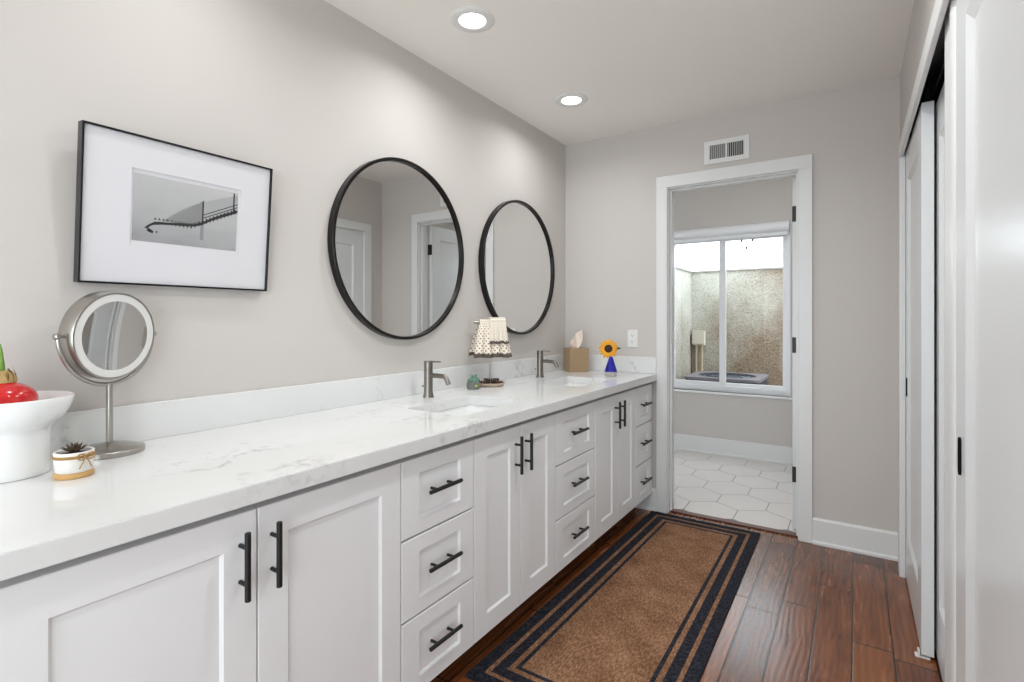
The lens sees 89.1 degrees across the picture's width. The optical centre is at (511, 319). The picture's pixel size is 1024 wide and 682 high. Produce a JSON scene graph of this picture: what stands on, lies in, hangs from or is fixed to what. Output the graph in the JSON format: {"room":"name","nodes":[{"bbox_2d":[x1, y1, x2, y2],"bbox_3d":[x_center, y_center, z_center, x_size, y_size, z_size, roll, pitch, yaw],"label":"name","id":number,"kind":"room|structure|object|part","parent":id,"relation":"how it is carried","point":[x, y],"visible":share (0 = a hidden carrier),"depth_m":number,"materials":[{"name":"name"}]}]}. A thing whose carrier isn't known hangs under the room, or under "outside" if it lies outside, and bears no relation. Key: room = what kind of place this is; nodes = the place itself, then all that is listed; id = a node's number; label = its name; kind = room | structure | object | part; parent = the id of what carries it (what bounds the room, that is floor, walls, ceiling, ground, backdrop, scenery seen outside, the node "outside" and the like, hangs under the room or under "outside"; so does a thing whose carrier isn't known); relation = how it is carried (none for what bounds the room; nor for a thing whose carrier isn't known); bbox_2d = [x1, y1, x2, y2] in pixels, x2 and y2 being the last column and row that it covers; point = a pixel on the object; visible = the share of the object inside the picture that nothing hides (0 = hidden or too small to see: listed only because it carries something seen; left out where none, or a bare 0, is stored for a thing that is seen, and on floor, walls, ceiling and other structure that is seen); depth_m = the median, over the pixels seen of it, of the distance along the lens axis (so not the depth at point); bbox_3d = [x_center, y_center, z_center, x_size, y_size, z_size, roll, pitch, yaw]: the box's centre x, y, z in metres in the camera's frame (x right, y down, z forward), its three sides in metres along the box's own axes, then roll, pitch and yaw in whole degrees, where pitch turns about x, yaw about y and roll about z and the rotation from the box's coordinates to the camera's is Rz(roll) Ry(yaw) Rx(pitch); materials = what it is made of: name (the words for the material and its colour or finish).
{"room":"bathroom","nodes":[
{"label":"bathroom","id":0,"kind":"room"},
{"bbox_2d":[0,0,564,411],"bbox_3d":[-1.218,-0.007,1.378,0.120,2.460,5.860,0,0,33],"label":"wall","id":1,"kind":"structure","parent":0,"point":[305,91],"depth_m":1.77,"materials":[{"name":"grey paint"}]},
{"bbox_2d":[73,120,272,290],"bbox_3d":[-0.982,-0.306,1.566,0.065,0.417,0.522,0,0,33],"label":"framed photograph","id":2,"kind":"object","parent":1,"relation":"attached to","point":[149,211],"visible":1,"depth_m":1.52,"materials":[{"name":"grey"}]},
{"bbox_2d":[132,172,237,250],"bbox_3d":[-0.975,-0.316,1.570,0.001,0.187,0.292,6,3,33],"label":"print","id":3,"kind":"object","parent":2,"relation":"attached to","point":[170,211],"depth_m":1.55,"materials":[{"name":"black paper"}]},
{"bbox_2d":[50,354,562,455],"bbox_3d":[-0.551,0.293,2.263,0.020,0.106,3.372,0,0,33],"label":"backsplash","id":4,"kind":"structure","parent":1,"relation":"attached to","point":[166,418],"depth_m":1.75,"materials":[{"name":"white stone"}]},
{"bbox_2d":[327,157,463,339],"bbox_3d":[-0.482,-0.315,2.354,0.032,0.810,0.810,0,0,33],"label":"round mirror","id":5,"kind":"object","parent":1,"relation":"attached to","point":[395,241],"visible":1,"depth_m":2.31,"materials":[{"name":"black mirror"}]},
{"bbox_2d":[478,200,554,334],"bbox_3d":[0.052,-0.315,3.166,0.032,0.810,0.810,0,0,33],"label":"round mirror","id":6,"kind":"object","parent":1,"relation":"attached to","point":[516,266],"visible":0.95,"depth_m":3.12,"materials":[{"name":"black mirror"}]},
{"bbox_2d":[467,382,479,389],"bbox_3d":[-0.194,0.327,2.602,0.067,0.038,0.067,0,0,-28],"label":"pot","id":7,"kind":"object","parent":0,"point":[470,385],"depth_m":2.57,"materials":[{"name":"ceramic"}]},
{"bbox_2d":[324,0,913,144],"bbox_3d":[-0.070,-1.287,0.622,2.870,0.100,5.860,0,0,33],"label":"ceiling","id":8,"kind":"structure","parent":0,"point":[638,64],"depth_m":2.39,"materials":[{"name":"white paint"}]},
{"bbox_2d":[450,6,494,32],"bbox_3d":[-0.163,-1.233,2.144,0.185,0.008,0.185,0,0,33],"label":"recessed light","id":9,"kind":"object","parent":8,"relation":"in","point":[473,19],"visible":1,"depth_m":2.13,"materials":[{"name":"white plastic"}]},
{"bbox_2d":[459,13,484,26],"bbox_3d":[-0.163,-1.235,2.144,0.106,0.002,0.106,0,0,33],"label":"diffuser","id":10,"kind":"object","parent":9,"relation":"attached to","point":[465,19],"depth_m":2.15,"materials":[{"name":"white"}]},
{"bbox_2d":[555,93,587,106],"bbox_3d":[0.333,-1.233,2.924,0.185,0.008,0.185,0,0,33],"label":"recessed light","id":11,"kind":"object","parent":8,"relation":"in","point":[567,99],"visible":1,"depth_m":2.92,"materials":[{"name":"white plastic"}]},
{"bbox_2d":[562,97,580,103],"bbox_3d":[0.333,-1.235,2.924,0.106,0.002,0.106,0,0,33],"label":"diffuser","id":12,"kind":"object","parent":11,"relation":"attached to","point":[565,100],"depth_m":2.93,"materials":[{"name":"white plastic"}]},
{"bbox_2d":[430,449,942,681],"bbox_3d":[0.242,1.273,1.351,3.150,0.100,7.422,0,0,33],"label":"floor","id":13,"kind":"structure","parent":0,"point":[799,611],"depth_m":2.26,"materials":[{"name":"brown wood"}]},
{"bbox_2d":[0,462,399,681],"bbox_3d":[-0.799,0.806,1.294,0.666,0.835,0.851,0,0,33],"label":"vanity cabinet","id":14,"kind":"object","parent":13,"relation":"on","point":[302,585],"visible":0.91,"depth_m":1.08,"materials":[{"name":"white paint"}]},
{"bbox_3d":[-0.676,0.758,0.957,0.019,0.697,0.420,0,0,33],"label":"door","id":15,"kind":"part","parent":14,"relation":"part of","materials":[{"name":"white paint"}]},
{"bbox_3d":[-0.558,0.514,1.087,0.036,0.143,0.013,0,0,33],"label":"handle","id":16,"kind":"part","parent":14,"relation":"part of","materials":[{"name":"black metal"}]},
{"bbox_3d":[-0.519,0.514,1.146,0.036,0.143,0.013,0,0,33],"label":"handle","id":17,"kind":"part","parent":14,"relation":"part of","materials":[{"name":"black metal"}]},
{"bbox_3d":[-0.442,0.758,1.312,0.019,0.697,0.425,0,0,33],"label":"door","id":18,"kind":"part","parent":14,"relation":"part of","materials":[{"name":"white paint"}]},
{"bbox_2d":[0,369,656,580],"bbox_3d":[-0.283,0.367,2.087,0.662,0.041,3.373,0,0,33],"label":"countertop","id":19,"kind":"structure","parent":14,"relation":"on","point":[175,481],"depth_m":1.27,"materials":[{"name":"white stone"}]},
{"bbox_2d":[0,391,74,483],"bbox_3d":[-1.125,0.260,1.155,0.236,0.173,0.236,0,0,33],"label":"pedestal bowl","id":20,"kind":"object","parent":19,"relation":"on","point":[25,427],"visible":0.94,"depth_m":1.12,"materials":[{"name":"white ceramic"}]},
{"bbox_2d":[0,344,38,403],"bbox_3d":[-1.131,0.137,1.151,0.126,0.168,0.126,0,0,33],"label":"bulb","id":21,"kind":"object","parent":20,"relation":"in","point":[11,391],"visible":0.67,"depth_m":1.14,"materials":[{"name":"red wax"}]},
{"bbox_3d":[-1.125,0.209,1.155,0.236,0.072,0.236,0,0,33],"label":"dish","id":22,"kind":"part","parent":20,"relation":"part of","materials":[{"name":"white ceramic"}]},
{"bbox_2d":[51,442,96,480],"bbox_3d":[-0.967,0.310,1.150,0.086,0.073,0.076,0,0,33],"label":"potted succulent","id":23,"kind":"object","parent":19,"relation":"on","point":[75,461],"visible":1,"depth_m":1.13,"materials":[{"name":"white ceramic"}]},
{"bbox_2d":[53,447,94,474],"bbox_3d":[-0.971,0.313,1.153,0.072,0.047,0.072,0,0,33],"label":"pot","id":24,"kind":"object","parent":23,"relation":"attached to","point":[69,460],"depth_m":1.13,"materials":[{"name":"white ceramic"}]},
{"bbox_2d":[52,291,156,459],"bbox_3d":[-1.047,0.136,1.352,0.152,0.420,0.258,0,0,33],"label":"makeup mirror","id":25,"kind":"object","parent":19,"relation":"on","point":[108,335],"visible":0.94,"depth_m":1.33,"materials":[{"name":"silver metal"}]},
{"bbox_3d":[-1.071,0.040,1.232,0.015,0.015,0.028,0,0,11],"label":"pivot knob","id":26,"kind":"part","parent":25,"relation":"part of","materials":[{"name":"silver metal"}]},
{"bbox_3d":[-1.047,0.242,1.352,0.015,0.156,0.015,0,0,33],"label":"stem","id":27,"kind":"part","parent":25,"relation":"part of","materials":[{"name":"silver metal"}]},
{"bbox_2d":[82,301,146,369],"bbox_3d":[-1.026,0.042,1.348,0.014,0.178,0.179,0,0,11],"label":"mirror glass","id":28,"kind":"object","parent":25,"relation":"attached to","point":[114,333],"depth_m":1.34,"materials":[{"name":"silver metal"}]},
{"bbox_2d":[422,360,450,397],"bbox_3d":[-0.336,0.264,2.303,0.164,0.164,0.049,0,0,33],"label":"faucet","id":29,"kind":"object","parent":19,"relation":"on","point":[429,375],"visible":1,"depth_m":2.31,"materials":[{"name":"silver metal"}]},
{"bbox_3d":[-0.316,0.263,2.290,0.116,0.050,0.021,0,0,33],"label":"spout","id":30,"kind":"part","parent":29,"relation":"part of","materials":[{"name":"silver metal"}]},
{"bbox_2d":[435,405,496,414],"bbox_3d":[-0.185,0.453,2.124,0.345,0.130,0.477,0,0,33],"label":"undermount sink","id":31,"kind":"object","parent":19,"relation":"in","point":[467,409],"visible":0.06,"depth_m":2.33,"materials":[{"name":"white ceramic"}]},
{"bbox_2d":[467,374,479,389],"bbox_3d":[-0.193,0.309,2.601,0.067,0.074,0.070,0,0,-28],"label":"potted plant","id":32,"kind":"object","parent":19,"relation":"on","point":[473,383],"visible":1,"depth_m":2.58,"materials":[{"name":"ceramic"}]},
{"bbox_3d":[-0.194,0.291,2.602,0.061,0.037,0.061,0,0,-28],"label":"lid","id":33,"kind":"part","parent":32,"relation":"part of","materials":[{"name":"green ceramic"}]},
{"bbox_2d":[474,321,506,386],"bbox_3d":[-0.114,0.176,2.727,0.161,0.341,0.161,0,0,23],"label":"towel stand","id":34,"kind":"object","parent":19,"relation":"on","point":[475,322],"visible":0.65,"depth_m":2.69,"materials":[{"name":"brown metal"}]},
{"bbox_2d":[469,319,511,357],"bbox_3d":[-0.112,0.097,2.727,0.209,0.200,0.139,0,0,-19],"label":"hand towel","id":35,"kind":"object","parent":34,"relation":"hanging from","point":[480,347],"visible":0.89,"depth_m":2.68,"materials":[{"name":"beige fabric"}]},
{"bbox_2d":[488,317,508,343],"bbox_3d":[-0.081,0.057,2.736,0.108,0.138,0.118,0,0,-19],"label":"washcloth","id":36,"kind":"object","parent":35,"relation":"on","point":[498,334],"visible":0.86,"depth_m":2.70,"materials":[{"name":"beige fabric"}]},
{"bbox_3d":[-0.114,0.337,2.727,0.161,0.020,0.161,0,0,-19],"label":"dish","id":37,"kind":"part","parent":34,"relation":"part of","materials":[{"name":"brown wood"}]},
{"bbox_3d":[-0.080,0.330,2.731,0.071,0.018,0.070,0,0,33],"label":"bracelet","id":38,"kind":"object","parent":34,"relation":"on","visible":0},
{"bbox_2d":[484,378,498,381],"bbox_3d":[-0.107,0.315,2.730,0.083,0.015,0.082,0,0,33],"label":"bracelet","id":39,"kind":"object","parent":38,"relation":"on","point":[485,379],"visible":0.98,"depth_m":2.71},
{"bbox_2d":[535,350,558,377],"bbox_3d":[0.207,0.264,3.103,0.164,0.164,0.049,0,0,33],"label":"faucet","id":40,"kind":"object","parent":19,"relation":"on","point":[540,360],"visible":1,"depth_m":3.11,"materials":[{"name":"silver metal"}]},
{"bbox_3d":[0.227,0.263,3.090,0.116,0.050,0.021,0,0,33],"label":"spout","id":41,"kind":"part","parent":40,"relation":"part of","materials":[{"name":"silver metal"}]},
{"bbox_2d":[560,383,588,385],"bbox_3d":[0.347,0.453,2.935,0.340,0.130,0.473,0,0,33],"label":"undermount sink","id":42,"kind":"object","parent":19,"relation":"in","point":[565,384],"visible":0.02,"depth_m":3.16,"materials":[{"name":"white ceramic"}]},
{"bbox_2d":[563,330,588,371],"bbox_3d":[0.429,0.206,3.493,0.133,0.281,0.133,0,0,-14],"label":"tissue box","id":43,"kind":"object","parent":19,"relation":"on","point":[575,357],"visible":1,"depth_m":3.44,"materials":[{"name":"beige"}]},
{"bbox_2d":[605,357,616,376],"bbox_3d":[0.607,0.287,3.193,0.078,0.119,0.078,0,0,10],"label":"bud vase","id":44,"kind":"object","parent":19,"relation":"on","point":[610,370],"visible":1,"depth_m":3.17,"materials":[{"name":"blue glass"}]},
{"bbox_2d":[598,339,620,357],"bbox_3d":[0.598,0.197,3.199,0.138,0.158,0.036,0,0,16],"label":"sunflower","id":45,"kind":"object","parent":44,"relation":"in","point":[608,348],"visible":1,"depth_m":3.19,"materials":[{"name":"yellow plant"}]},
{"bbox_2d":[389,439,473,681],"bbox_3d":[-0.473,0.806,1.794,0.659,0.835,0.339,0,0,33],"label":"base cabinet","id":46,"kind":"object","parent":13,"relation":"on","point":[437,484],"visible":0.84,"depth_m":1.61,"materials":[{"name":"white paint"}]},
{"bbox_3d":[-0.230,0.523,1.634,0.019,0.226,0.337,0,0,33],"label":"drawer","id":47,"kind":"part","parent":46,"relation":"part of","materials":[{"name":"white paint"}]},
{"bbox_3d":[-0.230,0.993,1.634,0.019,0.228,0.337,0,0,33],"label":"drawer","id":48,"kind":"part","parent":46,"relation":"part of","materials":[{"name":"white paint"}]},
{"bbox_3d":[-0.230,0.757,1.634,0.019,0.231,0.337,0,0,33],"label":"drawer","id":49,"kind":"part","parent":46,"relation":"part of","materials":[{"name":"white paint"}]},
{"bbox_3d":[-0.213,0.988,1.623,0.036,0.013,0.149,0,0,33],"label":"handle","id":50,"kind":"part","parent":46,"relation":"part of","materials":[{"name":"black metal"}]},
{"bbox_3d":[-0.213,0.752,1.623,0.036,0.013,0.149,0,0,33],"label":"handle","id":51,"kind":"part","parent":46,"relation":"part of","materials":[{"name":"black metal"}]},
{"bbox_3d":[-0.213,0.518,1.623,0.036,0.013,0.149,0,0,33],"label":"handle","id":52,"kind":"part","parent":46,"relation":"part of","materials":[{"name":"black metal"}]},
{"bbox_2d":[464,414,554,643],"bbox_3d":[-0.217,0.806,2.176,0.666,0.835,0.576,0,0,33],"label":"base cabinet","id":53,"kind":"object","parent":13,"relation":"on","point":[514,506],"visible":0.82,"depth_m":1.97,"materials":[{"name":"white paint"}]},
{"bbox_3d":[-0.055,0.758,1.900,0.019,0.697,0.292,0,0,33],"label":"door","id":54,"kind":"part","parent":53,"relation":"part of","materials":[{"name":"white paint"}]},
{"bbox_3d":[0.028,0.514,1.975,0.036,0.143,0.013,0,0,33],"label":"handle","id":55,"kind":"part","parent":53,"relation":"part of","materials":[{"name":"black metal"}]},
{"bbox_3d":[0.067,0.514,2.035,0.036,0.143,0.013,0,0,33],"label":"handle","id":56,"kind":"part","parent":53,"relation":"part of","materials":[{"name":"black metal"}]},
{"bbox_3d":[0.104,0.758,2.140,0.019,0.697,0.280,0,0,33],"label":"door","id":57,"kind":"part","parent":53,"relation":"part of","materials":[{"name":"white paint"}]},
{"bbox_2d":[547,401,594,574],"bbox_3d":[0.052,0.806,2.591,0.659,0.835,0.411,0,0,33],"label":"base cabinet","id":58,"kind":"object","parent":13,"relation":"on","point":[574,425],"visible":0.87,"depth_m":2.40,"materials":[{"name":"white paint"}]},
{"bbox_3d":[0.295,0.523,2.431,0.019,0.226,0.408,0,0,33],"label":"drawer","id":59,"kind":"part","parent":58,"relation":"part of","materials":[{"name":"white paint"}]},
{"bbox_3d":[0.295,0.993,2.431,0.019,0.228,0.408,0,0,33],"label":"drawer","id":60,"kind":"part","parent":58,"relation":"part of","materials":[{"name":"white paint"}]},
{"bbox_3d":[0.295,0.757,2.431,0.019,0.231,0.408,0,0,33],"label":"drawer","id":61,"kind":"part","parent":58,"relation":"part of","materials":[{"name":"white paint"}]},
{"bbox_3d":[0.313,0.988,2.421,0.036,0.013,0.149,0,0,33],"label":"handle","id":62,"kind":"part","parent":58,"relation":"part of","materials":[{"name":"black metal"}]},
{"bbox_3d":[0.313,0.752,2.421,0.036,0.013,0.149,0,0,33],"label":"handle","id":63,"kind":"part","parent":58,"relation":"part of","materials":[{"name":"black metal"}]},
{"bbox_3d":[0.313,0.518,2.421,0.036,0.013,0.149,0,0,33],"label":"handle","id":64,"kind":"part","parent":58,"relation":"part of","materials":[{"name":"black metal"}]},
{"bbox_2d":[588,389,635,540],"bbox_3d":[0.327,0.806,3.002,0.666,0.835,0.575,0,0,33],"label":"base cabinet","id":65,"kind":"object","parent":13,"relation":"on","point":[615,414],"visible":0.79,"depth_m":2.80,"materials":[{"name":"white paint"}]},
{"bbox_3d":[0.489,0.758,2.725,0.019,0.697,0.288,0,0,33],"label":"door","id":66,"kind":"part","parent":65,"relation":"part of","materials":[{"name":"white paint"}]},
{"bbox_3d":[0.571,0.514,2.799,0.036,0.143,0.013,0,0,33],"label":"handle","id":67,"kind":"part","parent":65,"relation":"part of","materials":[{"name":"black metal"}]},
{"bbox_3d":[0.610,0.514,2.859,0.036,0.143,0.013,0,0,33],"label":"handle","id":68,"kind":"part","parent":65,"relation":"part of","materials":[{"name":"black metal"}]},
{"bbox_3d":[0.648,0.758,2.966,0.019,0.697,0.282,0,0,33],"label":"door","id":69,"kind":"part","parent":65,"relation":"part of","materials":[{"name":"white paint"}]},
{"bbox_2d":[466,511,760,681],"bbox_3d":[0.633,1.219,2.368,0.678,0.008,1.854,0,0,33],"label":"runner rug","id":70,"kind":"object","parent":13,"relation":"on","point":[655,605],"visible":1,"depth_m":2.15,"materials":[{"name":"brown carpet"}]},
{"bbox_2d":[630,384,652,505],"bbox_3d":[0.564,0.806,3.368,0.659,0.835,0.291,0,0,33],"label":"base cabinet","id":71,"kind":"object","parent":13,"relation":"on","point":[644,402],"visible":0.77,"depth_m":3.20,"materials":[{"name":"white paint"}]},
{"bbox_3d":[0.807,0.523,3.207,0.019,0.226,0.289,0,0,33],"label":"drawer","id":72,"kind":"part","parent":71,"relation":"part of","materials":[{"name":"white paint"}]},
{"bbox_3d":[0.807,0.993,3.207,0.019,0.228,0.289,0,0,33],"label":"drawer","id":73,"kind":"part","parent":71,"relation":"part of","materials":[{"name":"white paint"}]},
{"bbox_3d":[0.807,0.757,3.207,0.019,0.231,0.289,0,0,33],"label":"drawer","id":74,"kind":"part","parent":71,"relation":"part of","materials":[{"name":"white paint"}]},
{"bbox_3d":[0.822,0.988,3.193,0.036,0.013,0.149,0,0,33],"label":"handle","id":75,"kind":"part","parent":71,"relation":"part of","materials":[{"name":"black metal"}]},
{"bbox_3d":[0.822,0.752,3.193,0.036,0.013,0.149,0,0,33],"label":"handle","id":76,"kind":"part","parent":71,"relation":"part of","materials":[{"name":"black metal"}]},
{"bbox_3d":[0.822,0.518,3.193,0.036,0.013,0.149,0,0,33],"label":"handle","id":77,"kind":"part","parent":71,"relation":"part of","materials":[{"name":"black metal"}]},
{"bbox_2d":[670,509,797,536],"bbox_3d":[1.318,1.219,3.134,0.718,0.009,0.048,0,0,33],"label":"trim","id":78,"kind":"structure","parent":13,"relation":"on","point":[728,521],"depth_m":3.11,"materials":[{"name":"brown wood"}]},
{"bbox_2d":[915,647,930,659],"bbox_3d":[1.492,1.212,1.891,0.044,0.022,0.031,0,0,33],"label":"guide","id":79,"kind":"object","parent":13,"relation":"on","point":[917,654],"visible":0.97,"depth_m":1.89,"materials":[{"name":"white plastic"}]},
{"bbox_3d":[1.491,1.221,1.889,0.044,0.004,0.028,0,0,33],"label":"plate","id":80,"kind":"part","parent":79,"relation":"part of","materials":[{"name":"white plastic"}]},
{"bbox_2d":[565,76,899,531],"bbox_3d":[1.560,-0.007,2.986,2.750,2.460,0.118,0,0,33],"label":"wall","id":81,"kind":"structure","parent":0,"point":[852,134],"depth_m":2.82,"materials":[{"name":"grey paint"}]},
{"bbox_2d":[589,354,655,373],"bbox_3d":[0.657,0.293,3.498,0.638,0.106,0.020,0,0,33],"label":"side splash","id":82,"kind":"object","parent":81,"relation":"attached to","point":[633,364],"visible":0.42,"depth_m":3.42,"materials":[{"name":"white stone"}]},
{"bbox_2d":[627,330,637,346],"bbox_3d":[0.792,0.124,3.416,0.070,0.115,0.008,0,0,33],"label":"wall outlet","id":83,"kind":"object","parent":81,"relation":"attached to","point":[632,335],"visible":1,"depth_m":3.41,"materials":[{"name":"white plastic"}]},
{"bbox_2d":[635,488,655,510],"bbox_3d":[0.648,1.153,3.502,0.659,0.140,0.023,0,0,33],"label":"baseboard","id":84,"kind":"structure","parent":81,"relation":"attached to","point":[649,503],"depth_m":3.34,"materials":[{"name":"white paint"}]},
{"bbox_2d":[704,134,749,164],"bbox_3d":[1.276,-1.010,3.097,0.254,0.139,0.008,0,0,33],"label":"air vent","id":85,"kind":"object","parent":81,"relation":"in","point":[738,147],"visible":1,"depth_m":3.09,"materials":[{"name":"white plastic"}]},
{"bbox_2d":[668,170,798,539],"bbox_3d":[1.323,0.189,3.142,0.754,2.068,0.120,0,0,33],"label":"door frame","id":86,"kind":"structure","parent":81,"relation":"attached to","point":[795,173],"depth_m":3.29,"materials":[{"name":"white paint"}]},
{"bbox_2d":[656,154,812,542],"bbox_3d":[1.323,0.158,3.142,0.864,2.130,0.156,0,0,33],"label":"doorway","id":87,"kind":"structure","parent":81,"relation":"in","point":[803,163],"depth_m":2.91,"materials":[{"name":"white paint"}]},
{"bbox_2d":[792,178,795,528],"bbox_3d":[1.831,0.196,3.296,0.120,2.030,0.713,0,0,33],"label":"door","id":88,"kind":"structure","parent":81,"relation":"in","point":[793,179],"depth_m":3.01,"materials":[{"name":"white paint"}]},
{"bbox_2d":[812,517,897,561],"bbox_3d":[1.805,1.153,2.740,0.386,0.140,0.023,0,0,33],"label":"baseboard","id":89,"kind":"structure","parent":81,"relation":"attached to","point":[869,541],"depth_m":2.73,"materials":[{"name":"white paint"}]},
{"bbox_2d":[674,177,795,446],"bbox_3d":[2.096,0.043,4.663,2.800,2.560,0.150,0,0,33],"label":"wall","id":90,"kind":"structure","parent":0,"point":[737,418],"depth_m":4.64,"materials":[{"name":"grey paint"}]},
{"bbox_2d":[674,220,789,242],"bbox_3d":[1.915,-0.779,4.687,1.040,0.115,0.090,0,0,33],"label":"roller shade","id":91,"kind":"object","parent":90,"relation":"attached to","point":[778,227],"visible":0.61,"depth_m":4.62,"materials":[{"name":"white fabric"}]},
{"bbox_2d":[674,221,791,399],"bbox_3d":[1.941,-0.080,4.734,1.122,1.517,0.142,0,0,33],"label":"window","id":92,"kind":"structure","parent":90,"relation":"attached to","point":[721,386],"depth_m":4.67,"materials":[{"name":"white plastic"}]},
{"bbox_3d":[1.746,-0.071,4.885,0.496,1.355,0.025,0,0,33],"label":"sash","id":93,"kind":"part","parent":92,"relation":"part of","materials":[{"name":"white plastic"}]},
{"bbox_3d":[1.922,0.668,4.705,1.122,0.020,0.072,0,0,33],"label":"sill","id":94,"kind":"part","parent":92,"relation":"part of","materials":[{"name":"white paint"}]},
{"bbox_3d":[2.151,-0.071,4.654,0.544,1.355,0.025,0,0,33],"label":"sash","id":95,"kind":"part","parent":92,"relation":"part of","materials":[{"name":"clear glass"}]},
{"bbox_2d":[674,433,791,464],"bbox_3d":[2.049,1.151,4.591,2.600,0.145,0.023,0,0,33],"label":"baseboard","id":96,"kind":"structure","parent":90,"relation":"attached to","point":[716,446],"depth_m":4.63,"materials":[{"name":"white paint"}]},
{"bbox_2d":[900,0,934,577],"bbox_3d":[0.729,-0.007,0.084,0.742,2.460,5.642,0,0,33],"label":"wall","id":97,"kind":"structure","parent":0,"point":[922,10],"depth_m":2.15,"materials":[{"name":"grey paint"}]},
{"bbox_2d":[898,0,949,577],"bbox_3d":[1.218,0.191,1.506,0.022,2.064,2.465,0,0,33],"label":"trim","id":98,"kind":"structure","parent":97,"relation":"attached to","point":[940,6],"depth_m":2.47,"materials":[{"name":"white paint"}]},
{"bbox_2d":[909,17,944,138],"bbox_3d":[1.276,-0.843,1.474,0.120,0.116,2.305,0,0,33],"label":"track","id":99,"kind":"object","parent":97,"relation":"attached to","point":[935,79],"visible":0.16,"depth_m":1.82,"materials":[{"name":"grey metal"}]},
{"bbox_2d":[906,101,933,657],"bbox_3d":[1.694,0.213,2.175,0.040,1.996,0.723,0,0,33],"label":"door","id":100,"kind":"structure","parent":99,"relation":"hanging from","point":[920,150],"depth_m":1.91,"materials":[{"name":"white paint"}]},
{"bbox_2d":[934,81,944,681],"bbox_3d":[1.357,0.213,1.579,0.036,1.996,0.810,0,0,33],"label":"door","id":101,"kind":"structure","parent":99,"relation":"hanging from","point":[939,110],"depth_m":1.81,"materials":[{"name":"white paint"}]},
{"bbox_2d":[956,0,1023,681],"bbox_3d":[0.846,0.202,0.890,0.040,2.018,0.817,0,0,33],"label":"door","id":102,"kind":"structure","parent":99,"relation":"hanging from","point":[989,33],"depth_m":0.99,"materials":[{"name":"white paint"}]},
{"bbox_3d":[1.019,0.310,1.184,0.004,0.086,0.022,0,0,33],"label":"flush pull","id":103,"kind":"part","parent":102,"relation":"part of","materials":[{"name":"black metal"}]},
{"bbox_2d":[945,0,955,681],"bbox_3d":[1.129,0.201,1.318,0.043,2.045,0.196,0,0,33],"label":"trim","id":104,"kind":"structure","parent":97,"relation":"attached to","point":[950,16],"depth_m":1.27,"materials":[{"name":"white paint"}]},
{"label":"outside","id":105,"kind":"structure","parent":0,"visible":0},
{"bbox_3d":[3.157,1.383,4.909,3.500,0.080,1.428,0,0,33],"label":"ground","id":106,"kind":"structure","parent":105,"visible":0},
{"bbox_2d":[675,268,691,379],"bbox_3d":[1.729,0.392,5.760,0.179,1.903,1.278,0,0,33],"label":"wall","id":107,"kind":"structure","parent":106,"relation":"on","point":[683,279],"depth_m":5.95,"materials":[{"name":"beige paint"}]},
{"bbox_2d":[691,334,692,373],"bbox_3d":[2.145,0.758,6.204,0.026,1.170,0.026,0,0,33],"label":"drain pipe","id":108,"kind":"object","parent":107,"relation":"attached to","point":[691,334],"visible":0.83,"depth_m":6.20,"materials":[{"name":"brown"}]},
{"bbox_2d":[692,330,705,371],"bbox_3d":[2.180,0.452,6.106,0.140,0.650,0.203,0,0,33],"label":"electrical box","id":109,"kind":"object","parent":107,"relation":"attached to","point":[698,336],"visible":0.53,"depth_m":6.13,"materials":[{"name":"beige paint"}]},
{"bbox_2d":[684,371,768,384],"bbox_3d":[2.179,0.944,5.271,0.690,0.799,0.690,0,0,33],"label":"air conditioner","id":110,"kind":"object","parent":106,"relation":"on","point":[731,377],"visible":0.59,"depth_m":5.14,"materials":[{"name":"grey metal"}]},
{"bbox_3d":[2.179,0.951,5.271,0.682,0.724,0.682,0,0,33],"label":"casing","id":111,"kind":"part","parent":110,"relation":"part of","materials":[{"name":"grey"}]},
{"bbox_2d":[692,269,782,385],"bbox_3d":[3.509,0.392,5.442,3.500,1.903,0.150,0,0,33],"label":"wall","id":112,"kind":"structure","parent":106,"relation":"on","point":[754,298],"depth_m":5.92,"materials":[{"name":"beige paint"}]},
{"bbox_2d":[675,266,782,272],"bbox_3d":[3.157,-0.570,4.918,3.510,0.020,1.433,0,0,33],"label":"coping","id":113,"kind":"object","parent":112,"relation":"on","point":[676,267],"visible":0.13,"depth_m":5.92,"materials":[{"name":"grey concrete"}]}
]}

